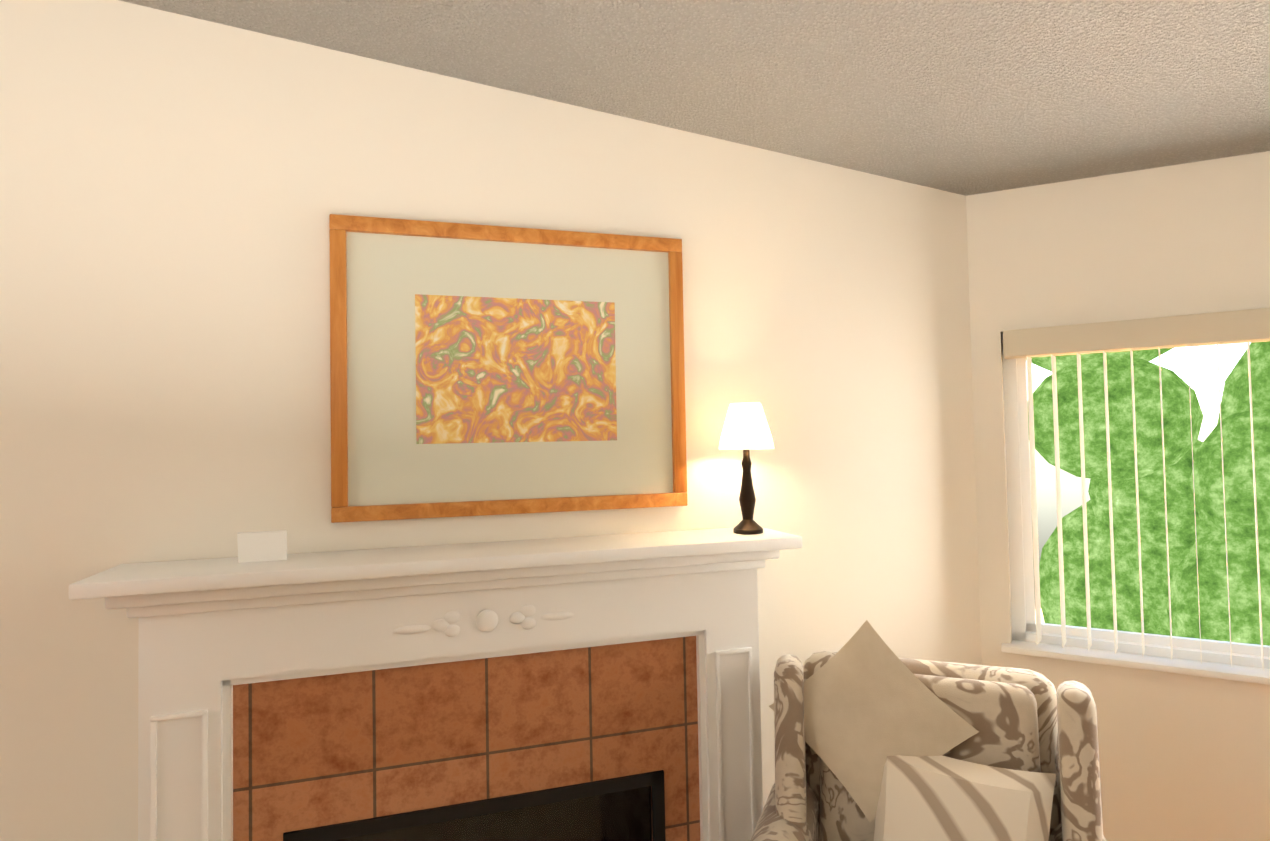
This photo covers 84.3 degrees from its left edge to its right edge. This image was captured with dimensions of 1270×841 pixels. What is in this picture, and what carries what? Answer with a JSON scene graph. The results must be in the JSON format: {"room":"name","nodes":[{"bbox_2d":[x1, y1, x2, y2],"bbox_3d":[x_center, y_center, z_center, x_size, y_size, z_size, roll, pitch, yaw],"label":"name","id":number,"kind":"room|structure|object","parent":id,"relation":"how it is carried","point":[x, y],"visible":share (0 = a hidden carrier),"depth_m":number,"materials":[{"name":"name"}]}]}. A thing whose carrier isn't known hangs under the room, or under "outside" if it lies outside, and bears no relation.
{"room":"living room","nodes":[
{"label":"living room","id":0,"kind":"room"},
{"bbox_2d":[0,0,981,840],"bbox_3d":[-1.894,0.132,1.682,6.586,3.300,0.464,0,-2,-20],"label":"wall","id":1,"kind":"structure","parent":0,"point":[176,190],"depth_m":1.94,"materials":[{"name":"beige paint"}]},
{"bbox_2d":[329,214,687,522],"bbox_3d":[-0.342,-0.150,2.089,1.040,0.850,0.084,0,-2,-20],"label":"framed picture","id":2,"kind":"object","parent":1,"relation":"attached to","point":[479,370],"visible":1,"depth_m":2.07,"materials":[{"name":"brown wood"}]},
{"bbox_2d":[119,0,1269,195],"bbox_3d":[-0.458,-1.336,-0.113,8.229,1.093,5.070,0,-2,-20],"label":"ceiling","id":3,"kind":"structure","parent":0,"point":[967,97],"depth_m":1.92,"materials":[{"name":"white paint"}]},
{"bbox_2d":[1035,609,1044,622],"bbox_3d":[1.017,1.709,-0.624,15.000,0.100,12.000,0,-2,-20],"label":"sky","id":4,"kind":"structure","parent":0,"point":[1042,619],"depth_m":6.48,"materials":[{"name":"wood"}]},
{"bbox_2d":[69,527,801,840],"bbox_3d":[-0.398,1.018,1.898,1.800,1.486,0.280,-1,-2,-17],"label":"fireplace","id":5,"kind":"object","parent":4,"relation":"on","point":[597,688],"visible":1,"depth_m":1.86,"materials":[{"name":"white wood"}]},
{"bbox_2d":[719,403,773,533],"bbox_3d":[0.342,0.145,2.151,0.170,0.395,0.170,0,-2,-20],"label":"light","id":6,"kind":"object","parent":5,"relation":"on","point":[746,428],"visible":1,"depth_m":2.11,"materials":[{"name":"white fabric"}]},
{"bbox_2d":[966,151,1269,840],"bbox_3d":[2.032,0.417,2.188,1.969,2.613,0.120,-2,-2,31],"label":"wall","id":7,"kind":"structure","parent":0,"point":[1183,239],"depth_m":2.34,"materials":[{"name":"beige paint"}]},
{"bbox_2d":[1001,333,1269,684],"bbox_3d":[2.109,0.223,2.115,1.810,1.147,0.162,-2,-2,31],"label":"window","id":8,"kind":"structure","parent":7,"relation":"in","point":[1246,666],"depth_m":2.48,"materials":[{"name":"white plastic"}]},
{"bbox_2d":[1003,308,1269,670],"bbox_3d":[2.092,0.205,2.089,1.730,1.108,0.094,-2,-2,31],"label":"vertical blind","id":9,"kind":"object","parent":8,"relation":"attached to","point":[1248,326],"visible":1,"depth_m":2.35,"materials":[{"name":"beige plastic"}]},
{"bbox_3d":[-0.026,1.704,0.416,2.731,0.012,1.846,0,-2,-20],"label":"rug","id":10,"kind":"object","parent":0,"visible":0},
{"bbox_2d":[750,620,1106,840],"bbox_3d":[0.706,1.131,1.685,0.846,1.185,0.824,-2,-2,22],"label":"chair","id":11,"kind":"object","parent":10,"relation":"on","point":[877,738],"visible":1,"depth_m":1.81,"materials":[{"name":"beige fabric"}]},
{"bbox_2d":[768,620,979,822],"bbox_3d":[0.623,0.796,1.873,0.535,0.501,0.095,-2,-2,22],"label":"pillow","id":12,"kind":"object","parent":11,"relation":"on","point":[867,718],"depth_m":1.86,"materials":[{"name":"beige fabric"}]},
{"bbox_2d":[859,733,1056,840],"bbox_3d":[0.776,1.043,1.700,0.449,0.408,0.292,-2,-2,22],"label":"pillow","id":13,"kind":"object","parent":11,"relation":"on","point":[969,790],"depth_m":1.72,"materials":[{"name":"beige fabric"}]},
{"label":"outside","id":14,"kind":"structure","parent":0,"visible":0},
{"bbox_2d":[1026,341,1269,645],"bbox_3d":[4.335,0.202,4.237,2.660,3.717,3.307,0,-2,-20],"label":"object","id":15,"kind":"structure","parent":14,"point":[1240,526],"depth_m":4.51,"materials":[{"name":"green plant"}]}
]}

